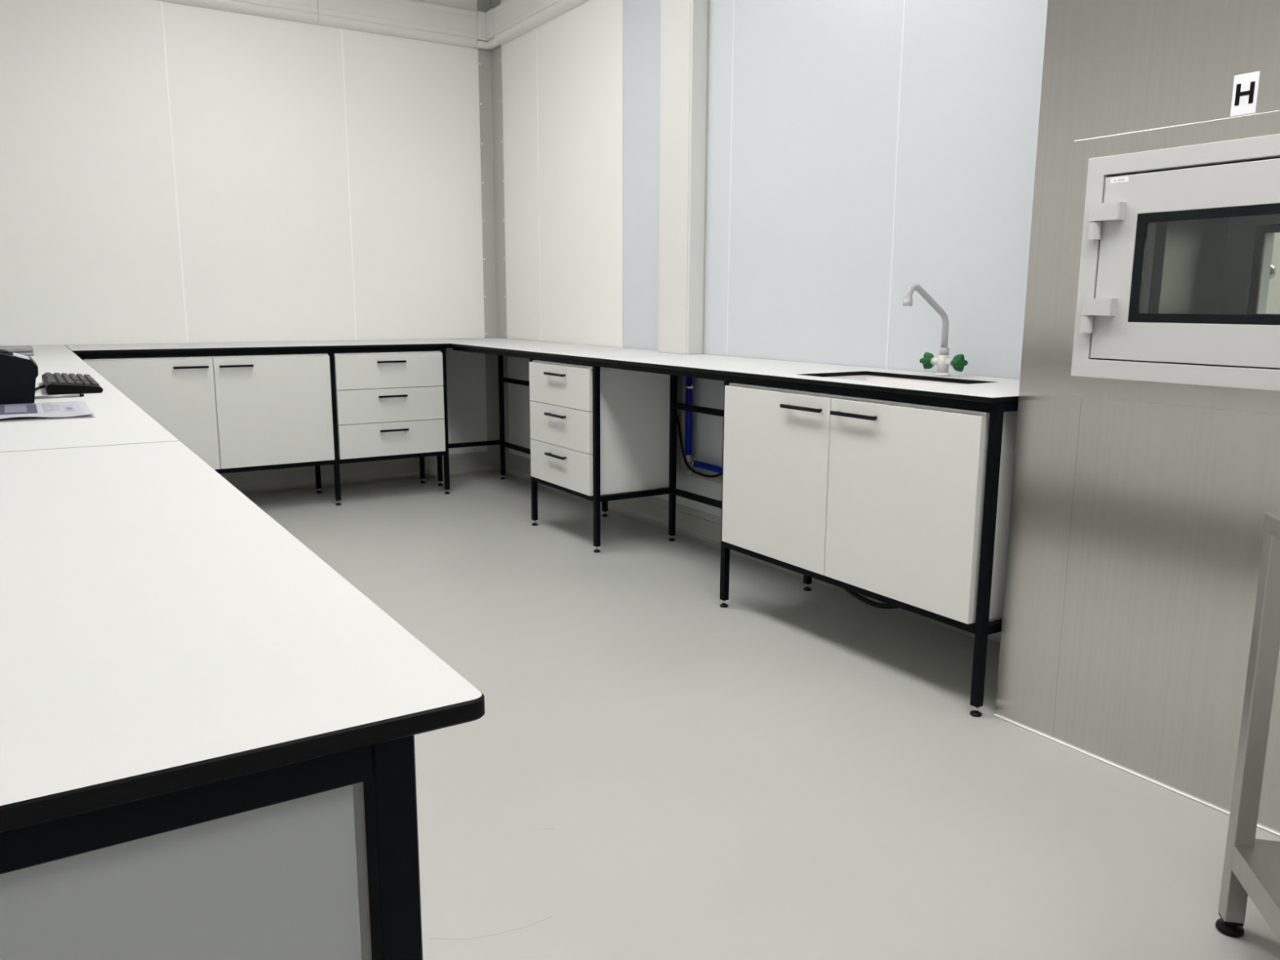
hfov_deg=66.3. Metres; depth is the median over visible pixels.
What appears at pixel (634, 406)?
drawer unit
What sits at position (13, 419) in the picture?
paper sheet
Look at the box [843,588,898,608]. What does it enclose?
hose
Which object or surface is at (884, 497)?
base cabinet
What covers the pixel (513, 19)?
trunking
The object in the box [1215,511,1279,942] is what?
steel table
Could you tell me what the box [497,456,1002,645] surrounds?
baseboard
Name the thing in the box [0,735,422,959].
frame
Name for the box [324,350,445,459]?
drawer unit
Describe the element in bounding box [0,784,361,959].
end panel
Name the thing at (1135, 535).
wall
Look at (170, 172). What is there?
wall
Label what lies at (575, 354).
countertop
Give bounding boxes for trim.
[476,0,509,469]
[505,451,721,524]
[994,714,1279,835]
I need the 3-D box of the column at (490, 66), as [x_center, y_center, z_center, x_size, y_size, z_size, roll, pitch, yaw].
[-0.963,-1.599,6.447,0.090,3.120,0.158,-6,12,-32]
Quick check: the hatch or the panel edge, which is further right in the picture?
the hatch
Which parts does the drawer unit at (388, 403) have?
drawer, drawer, handle, drawer, handle, handle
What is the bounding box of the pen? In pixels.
[35,393,84,399]
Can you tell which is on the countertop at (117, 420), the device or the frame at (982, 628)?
the device
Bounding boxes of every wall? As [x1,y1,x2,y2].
[0,0,487,477]
[500,0,1048,517]
[995,0,1279,833]
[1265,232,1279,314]
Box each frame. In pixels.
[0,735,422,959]
[75,346,449,505]
[436,346,1017,716]
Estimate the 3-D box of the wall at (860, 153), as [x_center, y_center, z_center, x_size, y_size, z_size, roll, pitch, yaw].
[0.279,-1.271,4.673,0.081,3.120,4.536,-6,12,-32]
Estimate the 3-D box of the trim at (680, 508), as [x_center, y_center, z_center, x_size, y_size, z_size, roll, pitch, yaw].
[0.243,0.154,4.901,0.004,0.033,4.516,-6,12,-32]
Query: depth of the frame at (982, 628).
3.57 m
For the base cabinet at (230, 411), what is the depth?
5.18 m
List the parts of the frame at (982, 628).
leg, rail, rail, leg, rail, rail, leg, rail, rail, leg, leg, rail, rail, leg, rail, rail, leg, leg, rail, rail, foot stem, leg, rail, rail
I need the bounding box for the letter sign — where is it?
[1230,71,1260,116]
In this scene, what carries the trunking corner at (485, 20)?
attached to the wall at (860, 153)
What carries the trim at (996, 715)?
attached to the wall at (1135, 535)
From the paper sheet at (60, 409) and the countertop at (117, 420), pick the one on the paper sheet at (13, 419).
the paper sheet at (60, 409)
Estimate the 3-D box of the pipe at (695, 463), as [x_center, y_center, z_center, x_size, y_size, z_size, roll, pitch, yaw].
[0.484,-0.253,4.336,0.040,0.530,0.972,-6,12,-32]
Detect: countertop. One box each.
[0,345,180,452]
[0,440,484,832]
[65,339,450,353]
[415,337,635,354]
[531,348,690,360]
[591,354,1019,403]
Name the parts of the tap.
knob, spout, valve stem, valve stem, knob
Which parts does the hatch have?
door, glass pane, door, glass pane, door knob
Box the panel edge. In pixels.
[352,782,372,959]
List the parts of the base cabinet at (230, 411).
door, handle, handle, door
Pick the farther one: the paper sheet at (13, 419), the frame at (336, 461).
the frame at (336, 461)
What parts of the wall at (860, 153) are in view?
wall panel, wall panel, wall panel, wall panel, wall panel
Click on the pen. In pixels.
(79, 394)
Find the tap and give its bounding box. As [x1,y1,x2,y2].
[902,283,968,376]
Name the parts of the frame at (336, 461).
leg, rail, rail, leg, leg, rail, rail, leg, leg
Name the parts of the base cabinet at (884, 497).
door, handle, handle, door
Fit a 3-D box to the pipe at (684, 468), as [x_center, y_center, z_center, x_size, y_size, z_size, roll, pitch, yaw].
[0.486,-0.237,4.389,0.030,0.579,1.054,-6,12,-32]
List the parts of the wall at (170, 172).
wall panel, wall panel, wall panel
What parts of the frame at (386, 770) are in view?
rail, leg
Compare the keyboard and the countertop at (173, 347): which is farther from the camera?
the countertop at (173, 347)
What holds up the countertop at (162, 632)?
on the frame at (386, 770)
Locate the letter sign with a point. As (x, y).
(1245, 90)
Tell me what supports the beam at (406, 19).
attached to the wall at (170, 172)
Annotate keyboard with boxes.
[35,372,102,395]
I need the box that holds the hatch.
[1053,110,1279,414]
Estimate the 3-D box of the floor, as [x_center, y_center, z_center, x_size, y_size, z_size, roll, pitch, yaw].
[0.693,0.729,2.622,6.950,0.080,9.200,-6,12,-32]
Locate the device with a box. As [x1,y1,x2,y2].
[0,349,38,404]
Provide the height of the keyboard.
0.033 m
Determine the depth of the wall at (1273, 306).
4.73 m
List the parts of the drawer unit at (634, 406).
handle, handle, handle, drawer, drawer, drawer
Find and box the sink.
[827,374,968,386]
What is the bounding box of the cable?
[676,413,722,477]
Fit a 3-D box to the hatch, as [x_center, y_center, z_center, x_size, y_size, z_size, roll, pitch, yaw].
[1.536,-0.494,2.295,0.701,0.622,0.785,-6,12,-32]
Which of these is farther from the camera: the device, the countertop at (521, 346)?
the countertop at (521, 346)
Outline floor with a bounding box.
[244,468,1279,959]
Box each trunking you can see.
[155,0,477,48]
[493,0,588,44]
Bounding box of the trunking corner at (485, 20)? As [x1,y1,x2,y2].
[475,8,499,50]
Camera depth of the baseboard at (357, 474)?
6.27 m
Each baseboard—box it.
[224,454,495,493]
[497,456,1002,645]
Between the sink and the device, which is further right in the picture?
the sink
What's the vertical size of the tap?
0.307 m
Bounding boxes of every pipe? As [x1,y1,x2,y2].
[680,376,722,483]
[684,377,722,473]
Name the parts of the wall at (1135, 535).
steel panel, steel panel, steel panel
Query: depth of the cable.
4.74 m
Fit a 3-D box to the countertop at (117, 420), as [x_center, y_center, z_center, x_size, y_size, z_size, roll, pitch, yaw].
[-2.324,-0.354,3.292,0.856,0.014,4.324,-6,12,-32]
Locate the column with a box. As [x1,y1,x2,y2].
[657,0,710,354]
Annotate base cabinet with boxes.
[83,353,334,469]
[721,382,1017,624]
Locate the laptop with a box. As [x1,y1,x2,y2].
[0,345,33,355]
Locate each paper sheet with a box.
[0,400,93,418]
[0,403,95,422]
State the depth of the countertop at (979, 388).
3.45 m
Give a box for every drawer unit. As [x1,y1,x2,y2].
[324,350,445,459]
[528,360,670,496]

